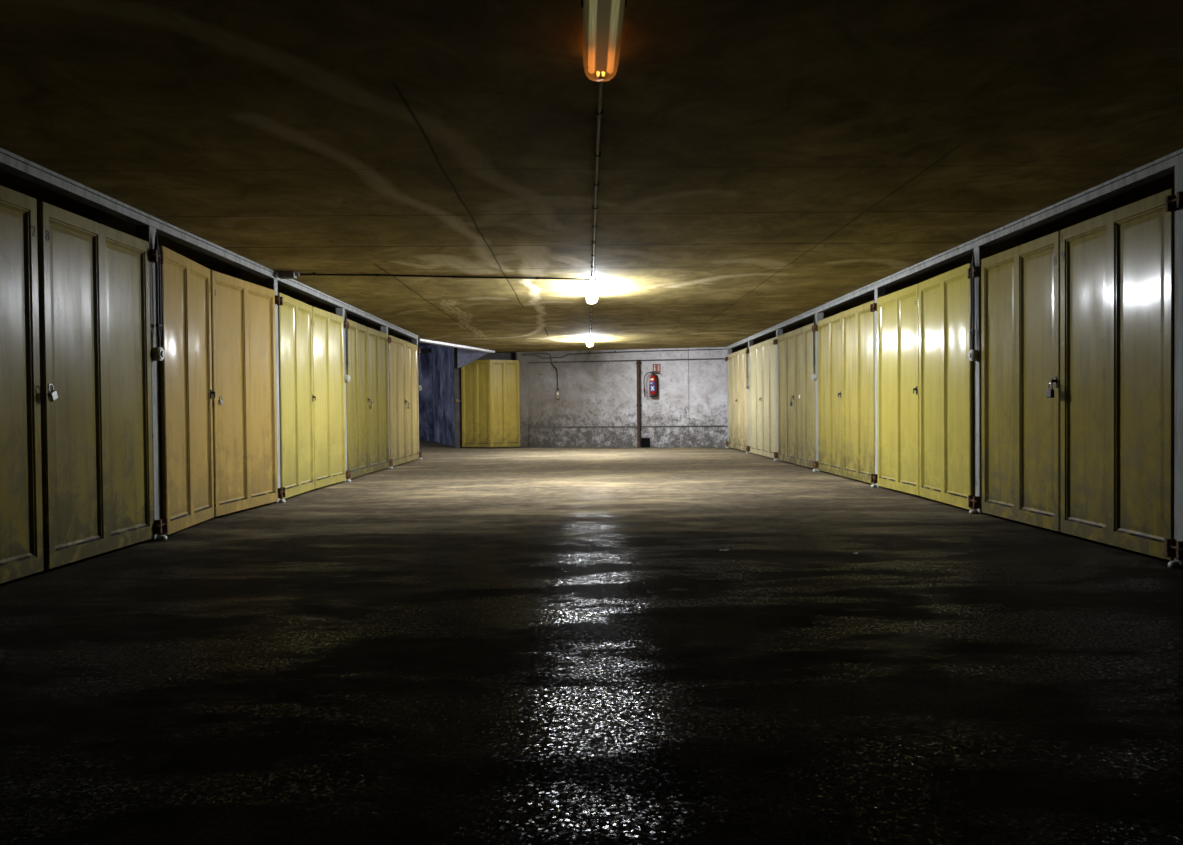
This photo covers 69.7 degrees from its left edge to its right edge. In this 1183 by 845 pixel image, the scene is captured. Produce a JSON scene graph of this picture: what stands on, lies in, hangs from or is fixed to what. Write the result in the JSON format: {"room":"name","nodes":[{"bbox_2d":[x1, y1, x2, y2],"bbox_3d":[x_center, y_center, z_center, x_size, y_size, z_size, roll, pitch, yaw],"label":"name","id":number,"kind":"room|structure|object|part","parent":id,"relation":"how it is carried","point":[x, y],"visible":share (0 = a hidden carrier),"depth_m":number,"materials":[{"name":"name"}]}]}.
{"room":"parking garage","nodes":[
{"label":"parking garage","id":0,"kind":"room"},
{"bbox_2d":[37,215,411,542],"bbox_3d":[-4.777,-0.289,5.768,3.379,2.280,20.050,-1,1,-1],"label":"wall","id":1,"kind":"structure","parent":0,"point":[95,218],"depth_m":8.32,"materials":[{"name":"concrete"}]},
{"bbox_2d":[418,345,431,440],"bbox_3d":[-6.487,-0.914,27.268,0.354,2.900,5.488,-1,1,-45],"label":"wall","id":2,"kind":"structure","parent":0,"point":[425,395],"depth_m":25.48,"materials":[{"name":"blue paint"}]},
{"bbox_2d":[418,348,430,353],"bbox_3d":[-5.021,-2.138,25.458,0.051,0.125,0.680,-1,1,-44],"label":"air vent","id":3,"kind":"object","parent":2,"relation":"in","point":[428,350],"visible":0.64,"depth_m":25.33,"materials":[{"name":"black metal"}]},
{"bbox_2d":[431,344,471,447],"bbox_3d":[-3.828,-0.872,22.898,0.316,2.900,5.028,-1,1,-18],"label":"wall","id":4,"kind":"structure","parent":0,"point":[442,357],"depth_m":22.93,"materials":[{"name":"blue paint"}]},
{"bbox_2d":[476,351,515,359],"bbox_3d":[0.103,-1.863,20.651,6.500,0.920,0.150,-1,1,-1],"label":"wall","id":5,"kind":"structure","parent":0,"point":[489,356],"depth_m":20.56,"materials":[{"name":"concrete"}]},
{"bbox_2d":[0,441,1182,844],"bbox_3d":[-2.341,0.786,13.388,17.600,0.150,35.200,-1,1,-1],"label":"floor","id":6,"kind":"structure","parent":0,"point":[452,645],"depth_m":2.93,"materials":[{"name":"concrete"}]},
{"bbox_2d":[0,148,421,540],"bbox_3d":[-3.128,-0.362,9.588,0.155,2.278,12.150,-1,1,-1],"label":"steel framework","id":7,"kind":"object","parent":6,"relation":"on","point":[148,226],"visible":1,"depth_m":5.99,"materials":[{"name":"white paint"}]},
{"bbox_2d":[0,185,153,583],"bbox_3d":[-3.069,-0.206,4.791,0.037,2.057,2.274,-1,1,-1],"label":"garage door","id":8,"kind":"structure","parent":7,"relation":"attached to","point":[91,314],"depth_m":5.01,"materials":[{"name":"paint"}]},
{"bbox_3d":[-3.063,-0.207,4.441,0.022,1.900,0.432,-1,1,-1],"label":"panel","id":9,"kind":"part","parent":8,"relation":"part of","materials":[{"name":"paint"}]},
{"bbox_2d":[47,383,57,401],"bbox_3d":[-3.020,-0.168,4.759,0.026,0.102,0.077,-1,1,-1],"label":"padlock","id":10,"kind":"object","parent":8,"relation":"hanging from","point":[52,395],"visible":1,"depth_m":4.75,"materials":[{"name":"metal"}]},
{"bbox_3d":[-3.068,-0.217,5.058,0.021,1.900,0.486,-1,1,0],"label":"panel","id":11,"kind":"part","parent":8,"relation":"part of","materials":[{"name":"paint"}]},
{"bbox_3d":[-3.072,-0.225,5.623,0.022,1.900,0.486,-1,1,0],"label":"panel","id":12,"kind":"part","parent":8,"relation":"part of","materials":[{"name":"paint"}]},
{"bbox_3d":[-3.118,-0.273,5.989,0.093,2.210,0.100,-1,1,-1],"label":"post","id":13,"kind":"part","parent":7,"relation":"part of","materials":[{"name":"grey metal"}]},
{"bbox_3d":[-3.164,-1.452,9.571,0.094,0.049,12.100,-1,1,-1],"label":"rail","id":14,"kind":"part","parent":7,"relation":"part of","materials":[{"name":"grey metal"}]},
{"bbox_2d":[158,246,277,534],"bbox_3d":[-3.116,-0.242,7.180,0.137,2.057,2.277,-1,1,-1],"label":"garage door","id":15,"kind":"structure","parent":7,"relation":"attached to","point":[218,338],"depth_m":7.11,"materials":[{"name":"paint"}]},
{"bbox_3d":[-3.076,-0.236,6.311,0.021,1.900,0.417,-1,1,-7],"label":"panel","id":16,"kind":"part","parent":15,"relation":"part of","materials":[{"name":"paint"}]},
{"bbox_3d":[-3.132,-0.243,6.802,0.022,1.900,0.417,-1,1,-7],"label":"panel","id":17,"kind":"part","parent":15,"relation":"part of","materials":[{"name":"paint"}]},
{"bbox_2d":[218,395,222,404],"bbox_3d":[-3.106,-0.187,7.114,0.026,0.079,0.043,-1,1,-1],"label":"padlock","id":18,"kind":"object","parent":15,"relation":"attached to","point":[220,401],"visible":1,"depth_m":7.10,"materials":[{"name":"metal"}]},
{"bbox_3d":[-3.144,-0.252,7.411,0.022,1.900,0.513,0,1,3],"label":"panel","id":19,"kind":"part","parent":15,"relation":"part of","materials":[{"name":"paint"}]},
{"bbox_3d":[-3.110,-0.262,8.001,0.022,1.900,0.513,0,1,3],"label":"panel","id":20,"kind":"part","parent":15,"relation":"part of","materials":[{"name":"paint"}]},
{"bbox_3d":[-3.145,-0.309,8.388,0.093,2.210,0.100,-1,1,-1],"label":"post","id":21,"kind":"part","parent":7,"relation":"part of","materials":[{"name":"grey metal"}]},
{"bbox_2d":[278,292,345,498],"bbox_3d":[-3.128,-0.280,9.592,0.067,2.057,2.280,-1,1,-1],"label":"garage door","id":22,"kind":"structure","parent":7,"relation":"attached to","point":[310,338],"depth_m":9.49,"materials":[{"name":"paint"}]},
{"bbox_3d":[-3.109,-0.273,8.744,0.022,1.900,0.459,-1,1,-2],"label":"panel","id":23,"kind":"part","parent":22,"relation":"part of","materials":[{"name":"paint"}]},
{"bbox_3d":[-3.130,-0.281,9.280,0.022,1.900,0.459,-1,1,-2],"label":"panel","id":24,"kind":"part","parent":22,"relation":"part of","materials":[{"name":"paint"}]},
{"bbox_3d":[-3.136,-0.290,9.878,0.022,1.900,0.477,-1,1,1],"label":"panel","id":25,"kind":"part","parent":22,"relation":"part of","materials":[{"name":"paint"}]},
{"bbox_3d":[-3.128,-0.299,10.432,0.022,1.900,0.477,-1,1,1],"label":"panel","id":26,"kind":"part","parent":22,"relation":"part of","materials":[{"name":"paint"}]},
{"bbox_3d":[-3.172,-0.346,10.788,0.093,2.210,0.100,-1,1,-1],"label":"post","id":27,"kind":"part","parent":7,"relation":"part of","materials":[{"name":"white paint"}]},
{"bbox_2d":[345,319,388,478],"bbox_3d":[-3.145,-0.316,11.987,0.067,2.057,2.290,-1,1,-1],"label":"garage door","id":28,"kind":"structure","parent":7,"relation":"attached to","point":[367,428],"depth_m":11.93,"materials":[{"name":"paint"}]},
{"bbox_3d":[-3.133,-0.310,11.141,0.022,1.900,0.474,-1,1,-2],"label":"panel","id":29,"kind":"part","parent":28,"relation":"part of","materials":[{"name":"paint"}]},
{"bbox_3d":[-3.149,-0.318,11.693,0.021,1.900,0.474,-1,1,-2],"label":"panel","id":30,"kind":"part","parent":28,"relation":"part of","materials":[{"name":"paint"}]},
{"bbox_3d":[-3.155,-0.327,12.292,0.022,1.900,0.467,-1,1,1],"label":"panel","id":31,"kind":"part","parent":28,"relation":"part of","materials":[{"name":"paint"}]},
{"bbox_3d":[-3.149,-0.336,12.837,0.022,1.900,0.467,-1,1,1],"label":"panel","id":32,"kind":"part","parent":28,"relation":"part of","materials":[{"name":"paint"}]},
{"bbox_3d":[-3.199,-0.383,13.187,0.093,2.210,0.100,-1,1,-1],"label":"post","id":33,"kind":"part","parent":7,"relation":"part of","materials":[{"name":"grey metal"}]},
{"bbox_2d":[388,335,418,466],"bbox_3d":[-3.145,-0.353,14.387,0.071,2.057,2.289,-1,1,-1],"label":"garage door","id":34,"kind":"structure","parent":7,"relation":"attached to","point":[402,355],"depth_m":14.26,"materials":[{"name":"paint"}]},
{"bbox_3d":[-3.149,-0.347,13.541,0.021,1.900,0.474,-1,1,0],"label":"panel","id":35,"kind":"part","parent":34,"relation":"part of","materials":[{"name":"paint"}]},
{"bbox_3d":[-3.152,-0.355,14.093,0.021,1.900,0.474,-1,1,0],"label":"panel","id":36,"kind":"part","parent":34,"relation":"part of","materials":[{"name":"paint"}]},
{"bbox_3d":[-3.159,-0.364,14.692,0.021,1.900,0.466,-1,1,-1],"label":"panel","id":37,"kind":"part","parent":34,"relation":"part of","materials":[{"name":"paint"}]},
{"bbox_3d":[-3.168,-0.373,15.236,0.022,1.900,0.466,-1,1,-1],"label":"panel","id":38,"kind":"part","parent":34,"relation":"part of","materials":[{"name":"paint"}]},
{"bbox_3d":[-3.226,-0.419,15.587,0.093,2.210,0.100,-1,1,-1],"label":"post","id":39,"kind":"part","parent":7,"relation":"part of","materials":[{"name":"grey metal"}]},
{"bbox_2d":[454,348,462,447],"bbox_3d":[-3.198,-0.689,20.417,0.160,2.600,0.280,-1,1,-1],"label":"column","id":40,"kind":"structure","parent":6,"relation":"on","point":[457,371],"depth_m":20.28,"materials":[{"name":"concrete"}]},
{"bbox_2d":[641,438,649,447],"bbox_3d":[1.253,0.470,19.640,0.190,0.225,0.050,0,1,11],"label":"box","id":41,"kind":"object","parent":6,"relation":"on","point":[645,442],"visible":1,"depth_m":19.65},
{"bbox_2d":[725,148,1182,568],"bbox_3d":[3.149,-0.454,11.839,0.155,2.278,14.550,-1,1,-1],"label":"steel framework","id":42,"kind":"object","parent":6,"relation":"on","point":[1173,162],"visible":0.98,"depth_m":6.82,"materials":[{"name":"white paint"}]},
{"bbox_3d":[3.099,-0.531,19.039,0.093,2.210,0.100,-1,1,-1],"label":"post","id":43,"kind":"part","parent":42,"relation":"part of","materials":[{"name":"grey metal"}]},
{"bbox_2d":[728,348,748,451],"bbox_3d":[3.067,-0.464,17.841,0.066,2.057,2.279,-1,1,-1],"label":"garage door","id":44,"kind":"structure","parent":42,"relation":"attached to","point":[738,414],"depth_m":17.80,"materials":[{"name":"paint"}]},
{"bbox_3d":[3.070,-0.483,18.689,0.022,1.900,0.459,-1,1,-1],"label":"panel","id":45,"kind":"part","parent":44,"relation":"part of","materials":[{"name":"paint"}]},
{"bbox_3d":[3.076,-0.475,18.152,0.022,1.900,0.459,-1,1,-1],"label":"panel","id":46,"kind":"part","parent":44,"relation":"part of","materials":[{"name":"paint"}]},
{"bbox_3d":[3.082,-0.466,17.555,0.021,1.900,0.476,-1,1,-1],"label":"panel","id":47,"kind":"part","parent":44,"relation":"part of","materials":[{"name":"paint"}]},
{"bbox_3d":[3.088,-0.457,17.001,0.021,1.900,0.476,-1,1,-1],"label":"panel","id":48,"kind":"part","parent":44,"relation":"part of","materials":[{"name":"paint"}]},
{"bbox_3d":[3.126,-0.494,16.639,0.093,2.210,0.100,-1,1,-1],"label":"post","id":49,"kind":"part","parent":42,"relation":"part of","materials":[{"name":"grey metal"}]},
{"bbox_2d":[749,337,776,458],"bbox_3d":[3.094,-0.427,15.441,0.066,2.057,2.279,-1,1,-1],"label":"garage door","id":50,"kind":"structure","parent":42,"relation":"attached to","point":[762,356],"depth_m":15.38,"materials":[{"name":"paint"}]},
{"bbox_3d":[3.096,-0.446,16.289,0.021,1.900,0.459,-1,1,-1],"label":"panel","id":51,"kind":"part","parent":50,"relation":"part of","materials":[{"name":"paint"}]},
{"bbox_3d":[3.103,-0.438,15.752,0.022,1.900,0.459,-1,1,-1],"label":"panel","id":52,"kind":"part","parent":50,"relation":"part of","materials":[{"name":"paint"}]},
{"bbox_3d":[3.110,-0.429,15.156,0.022,1.900,0.476,-1,1,-1],"label":"panel","id":53,"kind":"part","parent":50,"relation":"part of","materials":[{"name":"paint"}]},
{"bbox_3d":[3.115,-0.421,14.601,0.021,1.900,0.476,-1,1,-1],"label":"panel","id":54,"kind":"part","parent":50,"relation":"part of","materials":[{"name":"paint"}]},
{"bbox_3d":[3.153,-0.457,14.239,0.093,2.210,0.100,-1,1,-1],"label":"post","id":55,"kind":"part","parent":42,"relation":"part of","materials":[{"name":"grey metal"}]},
{"bbox_2d":[778,323,815,468],"bbox_3d":[3.121,-0.390,13.041,0.066,2.057,2.279,-1,1,-1],"label":"garage door","id":56,"kind":"structure","parent":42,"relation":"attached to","point":[796,422],"depth_m":12.99,"materials":[{"name":"paint"}]},
{"bbox_3d":[3.123,-0.410,13.892,0.021,1.900,0.454,-1,1,-1],"label":"panel","id":57,"kind":"part","parent":56,"relation":"part of","materials":[{"name":"paint"}]},
{"bbox_3d":[3.130,-0.402,13.360,0.022,1.900,0.454,-1,1,-1],"label":"panel","id":58,"kind":"part","parent":56,"relation":"part of","materials":[{"name":"paint"}]},
{"bbox_3d":[3.136,-0.393,12.764,0.022,1.900,0.482,-1,1,-1],"label":"panel","id":59,"kind":"part","parent":56,"relation":"part of","materials":[{"name":"paint"}]},
{"bbox_3d":[3.143,-0.384,12.204,0.022,1.900,0.482,-1,1,-1],"label":"panel","id":60,"kind":"part","parent":56,"relation":"part of","materials":[{"name":"paint"}]},
{"bbox_3d":[3.180,-0.421,11.840,0.093,2.210,0.100,-1,1,-1],"label":"post","id":61,"kind":"part","parent":42,"relation":"part of","materials":[{"name":"grey metal"}]},
{"bbox_2d":[818,300,874,483],"bbox_3d":[3.146,-0.353,10.642,0.071,2.057,2.279,-1,1,-1],"label":"garage door","id":62,"kind":"structure","parent":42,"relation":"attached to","point":[846,339],"depth_m":10.49,"materials":[{"name":"paint"}]},
{"bbox_3d":[3.149,-0.373,11.494,0.022,1.900,0.452,-1,1,0],"label":"panel","id":63,"kind":"part","parent":62,"relation":"part of","materials":[{"name":"paint"}]},
{"bbox_3d":[3.153,-0.365,10.964,0.021,1.900,0.452,-1,1,0],"label":"panel","id":64,"kind":"part","parent":62,"relation":"part of","materials":[{"name":"paint"}]},
{"bbox_3d":[3.158,-0.356,10.368,0.021,1.900,0.484,-1,1,-1],"label":"panel","id":65,"kind":"part","parent":62,"relation":"part of","materials":[{"name":"paint"}]},
{"bbox_3d":[3.165,-0.347,9.806,0.022,1.900,0.484,-1,1,-1],"label":"panel","id":66,"kind":"part","parent":62,"relation":"part of","materials":[{"name":"paint"}]},
{"bbox_3d":[3.207,-0.384,9.440,0.093,2.210,0.100,-1,1,-1],"label":"post","id":67,"kind":"part","parent":42,"relation":"part of","materials":[{"name":"grey metal"}]},
{"bbox_2d":[877,263,973,509],"bbox_3d":[3.167,-0.316,8.222,0.066,2.057,2.280,-1,1,-1],"label":"garage door","id":68,"kind":"structure","parent":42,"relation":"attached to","point":[925,370],"depth_m":8.05,"materials":[{"name":"paint"}]},
{"bbox_3d":[3.161,-0.336,9.069,0.022,1.900,0.462,-1,1,-1],"label":"panel","id":69,"kind":"part","parent":68,"relation":"part of","materials":[{"name":"paint"}]},
{"bbox_3d":[3.173,-0.328,8.530,0.022,1.900,0.462,-1,1,-1],"label":"panel","id":70,"kind":"part","parent":68,"relation":"part of","materials":[{"name":"paint"}]},
{"bbox_3d":[3.176,-0.318,7.933,0.022,1.900,0.474,-1,1,1],"label":"panel","id":71,"kind":"part","parent":68,"relation":"part of","materials":[{"name":"paint"}]},
{"bbox_3d":[3.168,-0.310,7.381,0.021,1.900,0.474,-1,1,1],"label":"panel","id":72,"kind":"part","parent":68,"relation":"part of","materials":[{"name":"paint"}]},
{"bbox_3d":[3.164,-1.545,11.822,0.094,0.049,14.500,-1,1,-1],"label":"rail","id":73,"kind":"part","parent":42,"relation":"part of","materials":[{"name":"grey metal"}]},
{"bbox_3d":[3.234,-0.347,7.041,0.093,2.210,0.100,-1,1,-1],"label":"post","id":74,"kind":"part","parent":42,"relation":"part of","materials":[{"name":"grey metal"}]},
{"bbox_2d":[981,188,1174,560],"bbox_3d":[3.197,-0.280,5.818,0.066,2.057,2.249,-1,1,-1],"label":"garage door","id":75,"kind":"structure","parent":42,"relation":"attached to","point":[1085,309],"depth_m":5.52,"materials":[{"name":"paint"}]},
{"bbox_3d":[3.196,-0.299,6.649,0.021,1.900,0.464,-1,1,-1],"label":"panel","id":76,"kind":"part","parent":75,"relation":"part of","materials":[{"name":"paint"}]},
{"bbox_3d":[3.205,-0.291,6.107,0.022,1.900,0.464,-1,1,-1],"label":"panel","id":77,"kind":"part","parent":75,"relation":"part of","materials":[{"name":"paint"}]},
{"bbox_2d":[1046,382,1053,397],"bbox_3d":[3.148,-0.223,5.833,0.026,0.108,0.060,-1,1,-1],"label":"padlock","id":78,"kind":"object","parent":75,"relation":"hanging from","point":[1049,392],"visible":1,"depth_m":5.81,"materials":[{"name":"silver metal"}]},
{"bbox_3d":[3.211,-0.282,5.518,0.021,1.900,0.456,-1,1,0],"label":"panel","id":79,"kind":"part","parent":75,"relation":"part of","materials":[{"name":"paint"}]},
{"bbox_3d":[3.215,-0.273,4.983,0.022,1.900,0.456,-1,1,0],"label":"panel","id":80,"kind":"part","parent":75,"relation":"part of","materials":[{"name":"paint"}]},
{"bbox_3d":[3.261,-0.310,4.641,0.093,2.210,0.100,-1,1,-1],"label":"post","id":81,"kind":"part","parent":42,"relation":"part of","materials":[{"name":"grey metal"}]},
{"bbox_2d":[0,0,1182,352],"bbox_3d":[-0.006,-1.635,8.176,13.000,0.250,24.800,-1,1,-1],"label":"ceiling","id":82,"kind":"structure","parent":0,"point":[764,164],"depth_m":4.33,"materials":[{"name":"beige concrete"}]},
{"bbox_2d":[278,271,299,278],"bbox_3d":[-2.978,-1.453,8.376,0.198,0.065,0.090,-1,1,-1],"label":"junction box","id":83,"kind":"object","parent":82,"relation":"attached to","point":[281,274],"visible":1,"depth_m":8.33,"materials":[{"name":"grey paint"}]},
{"bbox_2d":[299,272,588,280],"bbox_3d":[-1.487,-1.492,8.695,2.978,0.036,0.055,-1,1,-11],"label":"cable conduit","id":84,"kind":"object","parent":82,"relation":"attached to","point":[312,273],"visible":1,"depth_m":8.69,"materials":[{"name":"black metal"}]},
{"bbox_2d":[418,338,494,352],"bbox_3d":[-2.836,-1.763,18.017,0.160,0.345,3.659,0,1,16],"label":"trim","id":85,"kind":"structure","parent":82,"relation":"attached to","point":[419,339],"depth_m":17.73,"materials":[{"name":"white metal"}]},
{"bbox_2d":[457,348,487,367],"bbox_3d":[-2.711,-1.630,19.857,1.016,0.670,0.095,0,1,32],"label":"beam","id":86,"kind":"structure","parent":82,"relation":"attached to","point":[464,356],"depth_m":19.95,"materials":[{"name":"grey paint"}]},
{"bbox_2d":[586,336,593,345],"bbox_3d":[-0.030,-1.584,16.688,0.152,0.115,1.300,-1,1,-1],"label":"ceiling lamp","id":87,"kind":"object","parent":82,"relation":"attached to","point":[589,340],"visible":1,"depth_m":16.53,"materials":[{"name":"white glass"}]},
{"bbox_2d":[589,297,592,336],"bbox_3d":[-0.008,-1.578,13.168,0.033,0.028,5.660,-1,1,0],"label":"cable conduit","id":88,"kind":"object","parent":82,"relation":"attached to","point":[591,306],"visible":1,"depth_m":12.33,"materials":[{"name":"black metal"}]},
{"bbox_2d":[585,279,599,301],"bbox_3d":[0.009,-1.476,9.649,0.152,0.115,1.300,-1,1,-1],"label":"ceiling lamp","id":89,"kind":"object","parent":82,"relation":"attached to","point":[592,284],"visible":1,"depth_m":9.41,"materials":[{"name":"white glass"}]},
{"bbox_2d":[591,81,602,279],"bbox_3d":[0.024,-1.471,6.179,0.037,0.028,5.560,-1,1,0],"label":"cable conduit","id":90,"kind":"object","parent":82,"relation":"attached to","point":[599,111],"visible":0.94,"depth_m":4.70,"materials":[{"name":"black metal"}]},
{"bbox_2d":[581,0,626,81],"bbox_3d":[0.042,-1.369,2.710,0.152,0.115,1.300,-1,1,-1],"label":"ceiling lamp","id":91,"kind":"object","parent":82,"relation":"attached to","point":[602,19],"visible":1,"depth_m":2.92,"materials":[{"name":"grey"}]},
{"bbox_2d":[516,352,727,447],"bbox_3d":[0.922,-0.569,19.882,5.497,2.300,0.251,0,1,11],"label":"wall","id":92,"kind":"structure","parent":0,"point":[690,392],"depth_m":19.78,"materials":[{"name":"grey concrete"}]},
{"bbox_2d":[461,360,519,446],"bbox_3d":[-2.393,-0.448,20.120,1.392,2.057,0.300,-1,1,-1],"label":"garage door","id":93,"kind":"structure","parent":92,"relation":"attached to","point":[490,389],"depth_m":20.10,"materials":[{"name":"paint"}]},
{"bbox_3d":[-2.901,-0.451,20.153,0.274,1.900,0.022,0,1,19],"label":"panel","id":94,"kind":"part","parent":93,"relation":"part of","materials":[{"name":"paint"}]},
{"bbox_3d":[-2.567,-0.452,20.041,0.274,1.900,0.021,0,1,19],"label":"panel","id":95,"kind":"part","parent":93,"relation":"part of","materials":[{"name":"paint"}]},
{"bbox_3d":[-2.203,-0.456,20.052,0.270,1.900,0.022,-1,1,-23],"label":"panel","id":96,"kind":"part","parent":93,"relation":"part of","materials":[{"name":"paint"}]},
{"bbox_3d":[-1.881,-0.461,20.186,0.270,1.900,0.021,-1,1,-23],"label":"panel","id":97,"kind":"part","parent":93,"relation":"part of","materials":[{"name":"paint"}]},
{"bbox_2d":[519,362,528,447],"bbox_3d":[-1.604,-0.416,20.244,0.200,2.030,0.070,0,1,11],"label":"trim","id":98,"kind":"structure","parent":92,"relation":"attached to","point":[523,366],"depth_m":20.21,"materials":[{"name":"grey concrete"}]},
{"bbox_2d":[523,353,557,388],"bbox_3d":[-1.210,-1.220,20.106,0.854,0.876,0.022,0,1,11],"label":"cable conduit","id":99,"kind":"object","parent":92,"relation":"attached to","point":[523,353],"visible":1,"depth_m":20.04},
{"bbox_2d":[556,388,559,398],"bbox_3d":[-0.783,-0.683,20.058,0.075,0.236,0.066,0,1,11],"label":"wall switch","id":100,"kind":"object","parent":92,"relation":"attached to","point":[557,390],"visible":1,"depth_m":20.02,"materials":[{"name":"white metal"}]},
{"bbox_2d":[517,347,726,361],"bbox_3d":[0.861,-1.571,19.736,5.347,0.250,0.065,0,1,11],"label":"trim","id":101,"kind":"structure","parent":92,"relation":"attached to","point":[693,354],"depth_m":19.72,"materials":[{"name":"grey concrete"}]},
{"bbox_2d":[528,358,724,362],"bbox_3d":[0.992,-1.434,19.697,5.077,0.025,0.057,0,1,11],"label":"trim","id":102,"kind":"structure","parent":92,"relation":"attached to","point":[708,358],"depth_m":19.71,"materials":[{"name":"concrete"}]},
{"bbox_2d":[529,427,727,447],"bbox_3d":[1.012,0.348,19.744,5.077,0.470,0.056,0,1,11],"label":"trim","id":103,"kind":"structure","parent":92,"relation":"attached to","point":[615,437],"depth_m":19.76,"materials":[{"name":"grey concrete"}]},
{"bbox_2d":[529,426,727,427],"bbox_3d":[1.004,0.098,19.709,5.077,0.030,0.024,0,1,11],"label":"trim","id":104,"kind":"structure","parent":92,"relation":"attached to","point":[556,426],"depth_m":19.83,"materials":[{"name":"concrete"}]},
{"bbox_2d":[549,349,726,357],"bbox_3d":[1.035,-1.594,19.653,4.129,0.138,0.028,0,1,11],"label":"cable conduit","id":105,"kind":"object","parent":92,"relation":"attached to","point":[690,349],"visible":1,"depth_m":19.63,"materials":[{"name":"black metal"}]},
{"bbox_2d":[636,360,641,447],"bbox_3d":[1.095,-0.432,19.657,0.120,2.030,0.128,0,1,11],"label":"pipe","id":106,"kind":"object","parent":92,"relation":"attached to","point":[638,362],"visible":1,"depth_m":19.61,"materials":[{"name":"metal"}]},
{"bbox_2d":[643,371,657,397],"bbox_3d":[1.366,-0.858,19.546,0.344,0.643,0.215,0,1,11],"label":"fire extinguisher","id":107,"kind":"object","parent":92,"relation":"attached to","point":[653,379],"visible":1,"depth_m":19.47,"materials":[{"name":"red metal"}]},
{"bbox_2d":[653,364,660,371],"bbox_3d":[1.504,-1.258,19.619,0.180,0.185,0.014,0,1,11],"label":"sign","id":108,"kind":"object","parent":92,"relation":"attached to","point":[656,367],"visible":1,"depth_m":19.61,"materials":[{"name":"plastic"}]},
{"bbox_2d":[732,237,1040,454],"bbox_3d":[4.850,-0.414,8.150,3.313,2.280,24.600,-1,1,-1],"label":"wall","id":109,"kind":"structure","parent":0,"point":[1023,240],"depth_m":9.40,"materials":[{"name":"concrete"}]}
]}

